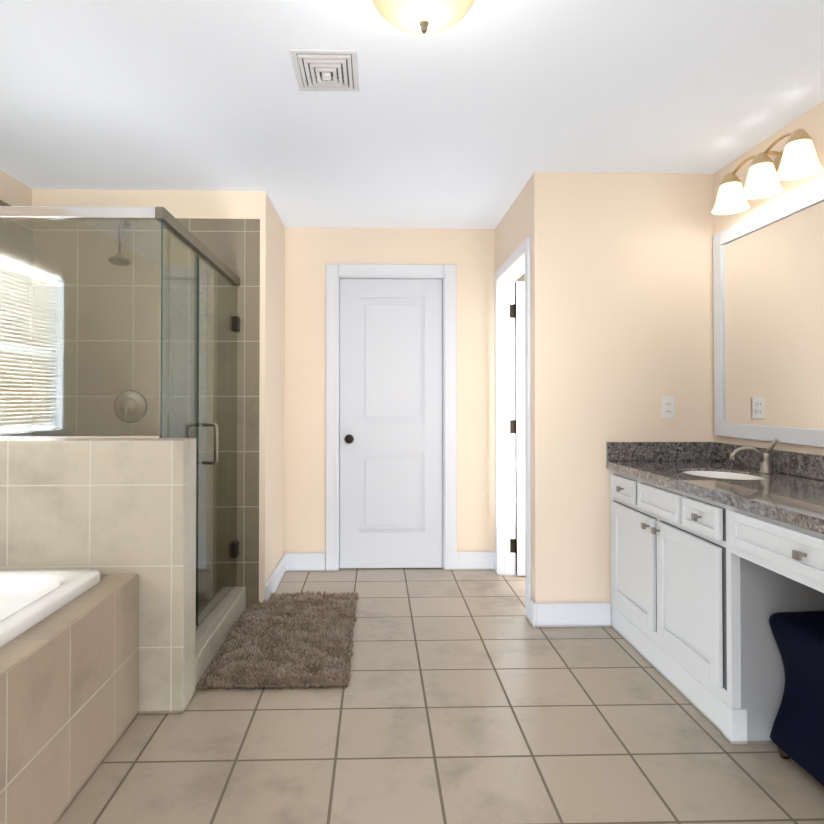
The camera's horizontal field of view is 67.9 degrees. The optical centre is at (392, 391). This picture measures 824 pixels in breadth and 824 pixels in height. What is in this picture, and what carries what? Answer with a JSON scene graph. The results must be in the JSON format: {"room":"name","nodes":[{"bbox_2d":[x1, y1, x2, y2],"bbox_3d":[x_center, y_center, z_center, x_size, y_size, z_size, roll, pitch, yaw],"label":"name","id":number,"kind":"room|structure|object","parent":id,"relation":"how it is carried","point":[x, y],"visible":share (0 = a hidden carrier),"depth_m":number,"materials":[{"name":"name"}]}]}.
{"room":"bathroom","nodes":[
{"label":"bathroom","id":0,"kind":"room"},
{"bbox_2d":[0,170,31,205],"bbox_3d":[-2.031,0.007,0.912,0.100,2.380,5.100,0,-1,-2],"label":"wall","id":1,"kind":"structure","parent":0,"point":[14,192],"depth_m":3.30,"materials":[{"name":"beige paint"}]},
{"bbox_2d":[0,200,35,435],"bbox_3d":[-2.027,0.113,2.856,0.012,2.216,1.140,0,-1,-2],"label":"shower wall tile","id":2,"kind":"structure","parent":1,"relation":"attached to","point":[2,203],"depth_m":3.30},
{"bbox_2d":[0,438,195,713],"bbox_3d":[-1.399,0.700,2.371,1.218,1.030,0.160,0,-1,-2],"label":"wall","id":3,"kind":"structure","parent":0,"point":[114,506],"depth_m":2.30,"materials":[{"name":"tile"}]},
{"bbox_2d":[195,587,245,687],"bbox_3d":[-0.884,1.160,2.963,0.133,0.125,1.006,0,-1,-2],"label":"sill","id":4,"kind":"structure","parent":3,"relation":"attached to","point":[214,627],"depth_m":2.93,"materials":[{"name":"tile"}]},
{"bbox_2d":[0,206,239,626],"bbox_3d":[-1.423,0.189,2.911,1.195,1.807,1.105,0,-1,-2],"label":"glass shower enclosure","id":5,"kind":"object","parent":4,"relation":"on","point":[163,216],"visible":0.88,"depth_m":2.40,"materials":[{"name":"clear glass"}]},
{"bbox_2d":[32,189,284,602],"bbox_3d":[-1.450,0.044,3.897,1.420,2.380,0.838,0,-1,-2],"label":"wall","id":6,"kind":"structure","parent":0,"point":[218,204],"depth_m":3.51,"materials":[{"name":"beige paint"}]},
{"bbox_2d":[32,218,259,607],"bbox_3d":[-1.405,0.121,3.473,1.288,2.216,0.012,0,-1,-2],"label":"shower wall tile","id":7,"kind":"structure","parent":6,"relation":"attached to","point":[233,245],"depth_m":3.47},
{"bbox_2d":[108,220,147,422],"bbox_3d":[-1.481,-0.408,3.376,0.188,1.170,0.190,0,-1,-2],"label":"shower fixture","id":8,"kind":"object","parent":7,"relation":"attached to","point":[129,396],"depth_m":3.45,"materials":[{"name":"silver metal"}]},
{"bbox_2d":[265,552,610,627],"bbox_3d":[0.194,1.169,3.702,1.858,0.125,1.088,0,-1,-2],"label":"baseboard","id":9,"kind":"structure","parent":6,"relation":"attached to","point":[589,614],"depth_m":3.19,"materials":[{"name":"white wood"}]},
{"bbox_2d":[284,227,523,570],"bbox_3d":[1.004,0.049,4.331,3.710,2.380,0.100,0,-1,-2],"label":"wall","id":10,"kind":"structure","parent":0,"point":[311,253],"depth_m":4.26,"materials":[{"name":"beige paint"}]},
{"bbox_2d":[340,279,442,567],"bbox_3d":[-0.009,0.220,4.258,0.718,2.021,0.107,0,-1,-2],"label":"door","id":11,"kind":"structure","parent":10,"relation":"in","point":[391,487],"depth_m":4.28,"materials":[{"name":"wood"}]},
{"bbox_2d":[326,264,456,570],"bbox_3d":[-0.010,0.177,4.292,0.906,2.123,0.122,0,-1,-2],"label":"door frame","id":12,"kind":"structure","parent":10,"relation":"attached to","point":[446,272],"depth_m":4.24,"materials":[{"name":"white wood"}]},
{"bbox_2d":[0,0,823,228],"bbox_3d":[0.178,-1.213,1.736,5.500,0.080,6.800,0,-1,-2],"label":"ceiling","id":13,"kind":"structure","parent":0,"point":[478,114],"depth_m":2.42,"materials":[{"name":"paint"}]},
{"bbox_2d":[290,49,358,91],"bbox_3d":[-0.240,-1.154,2.222,0.230,0.026,0.274,0,-1,-2],"label":"ceiling vent","id":14,"kind":"object","parent":13,"relation":"in","point":[326,70],"visible":1,"depth_m":2.19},
{"bbox_2d":[372,0,475,33],"bbox_3d":[0.087,-1.081,1.692,0.314,0.182,0.314,0,-1,-2],"label":"ceiling light","id":15,"kind":"object","parent":13,"relation":"attached to","point":[422,16],"visible":1,"depth_m":1.68,"materials":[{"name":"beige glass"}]},
{"bbox_2d":[56,568,823,823],"bbox_3d":[0.178,1.237,1.706,5.500,0.060,6.800,0,-1,-2],"label":"floor","id":16,"kind":"structure","parent":0,"point":[470,697],"depth_m":2.11,"materials":[{"name":"tile"}]},
{"bbox_2d":[0,569,138,823],"bbox_3d":[-1.459,0.920,1.349,1.063,0.566,1.867,0,-1,-2],"label":"bathtub","id":17,"kind":"object","parent":16,"relation":"on","point":[68,676],"visible":1,"depth_m":1.81,"materials":[{"name":"tile"}]},
{"bbox_2d":[198,602,209,615],"bbox_3d":[-1.488,1.202,2.946,1.072,0.040,1.006,0,-1,-2],"label":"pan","id":18,"kind":"object","parent":16,"relation":"on","point":[203,607],"depth_m":3.38,"materials":[{"name":"tile"}]},
{"bbox_2d":[197,590,358,689],"bbox_3d":[-0.502,1.196,3.071,0.638,0.056,1.211,0,-1,-2],"label":"shag rug","id":19,"kind":"object","parent":16,"relation":"on","point":[294,640],"visible":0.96,"depth_m":2.87,"materials":[{"name":"brown fabric"}]},
{"bbox_2d":[610,470,823,744],"bbox_3d":[1.425,0.801,2.061,0.611,0.820,2.292,0,-1,-2],"label":"bathroom vanity","id":20,"kind":"object","parent":16,"relation":"on","point":[703,590],"visible":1,"depth_m":2.21,"materials":[{"name":"white wood"}]},
{"bbox_2d":[606,461,823,533],"bbox_3d":[1.439,0.370,2.056,0.583,0.041,2.312,0,-1,-2],"label":"countertop","id":21,"kind":"structure","parent":20,"relation":"on","point":[797,501],"depth_m":2.27,"materials":[{"name":"stone"}]},
{"bbox_2d":[606,439,823,480],"bbox_3d":[1.440,0.361,2.056,0.581,0.330,2.312,0,-1,-2],"label":"backsplash","id":22,"kind":"structure","parent":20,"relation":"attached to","point":[769,460],"depth_m":2.96,"materials":[{"name":"stone"}]},
{"bbox_2d":[769,611,823,785],"bbox_3d":[1.498,0.970,1.734,0.450,0.474,0.700,0,-1,-2],"label":"stool","id":23,"kind":"object","parent":16,"relation":"on","point":[797,734],"visible":0.98,"depth_m":1.95,"materials":[{"name":"blue fabric"}]},
{"bbox_2d":[495,172,554,602],"bbox_3d":[0.781,0.042,3.739,0.100,2.380,1.073,0,-1,-2],"label":"wall","id":24,"kind":"structure","parent":0,"point":[529,212],"depth_m":3.21,"materials":[{"name":"beige paint"}]},
{"bbox_2d":[495,237,530,620],"bbox_3d":[0.780,0.202,3.740,0.136,2.060,0.920,0,-1,-2],"label":"door frame","id":25,"kind":"structure","parent":24,"relation":"attached to","point":[506,436],"depth_m":4.12,"materials":[{"name":"white wood"}]},
{"bbox_2d":[510,281,524,575],"bbox_3d":[1.170,0.243,4.114,0.758,1.970,0.037,0,-1,-2],"label":"door","id":26,"kind":"structure","parent":24,"relation":"in","point":[517,424],"depth_m":4.09,"materials":[{"name":"wood"}]},
{"bbox_2d":[553,172,714,602],"bbox_3d":[1.322,0.036,3.267,0.957,2.380,0.100,0,-1,-2],"label":"wall","id":27,"kind":"structure","parent":0,"point":[633,304],"depth_m":3.22,"materials":[{"name":"beige paint"}]},
{"bbox_2d":[662,397,674,418],"bbox_3d":[1.449,0.085,3.214,0.070,0.114,0.009,0,-1,-2],"label":"outlet","id":28,"kind":"object","parent":27,"relation":"attached to","point":[668,407],"visible":1,"depth_m":3.21,"materials":[{"name":"plastic"}]},
{"bbox_2d":[714,100,823,454],"bbox_3d":[1.815,0.006,0.847,0.100,2.380,4.765,0,-1,-2],"label":"wall","id":29,"kind":"structure","parent":0,"point":[810,122],"depth_m":2.73,"materials":[{"name":"beige paint"}]},
{"bbox_2d":[711,128,822,214],"bbox_3d":[1.609,-0.955,2.621,0.216,0.210,0.618,0,-1,-2],"label":"sconce","id":30,"kind":"object","parent":29,"relation":"attached to","point":[796,158],"visible":1,"depth_m":2.58,"materials":[{"name":"white glass"}]},
{"bbox_2d":[713,182,823,446],"bbox_3d":[1.710,-0.304,2.433,0.023,1.050,1.535,0,-1,-2],"label":"vanity mirror","id":31,"kind":"object","parent":29,"relation":"attached to","point":[768,277],"visible":0.98,"depth_m":2.74,"materials":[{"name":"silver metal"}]}
]}

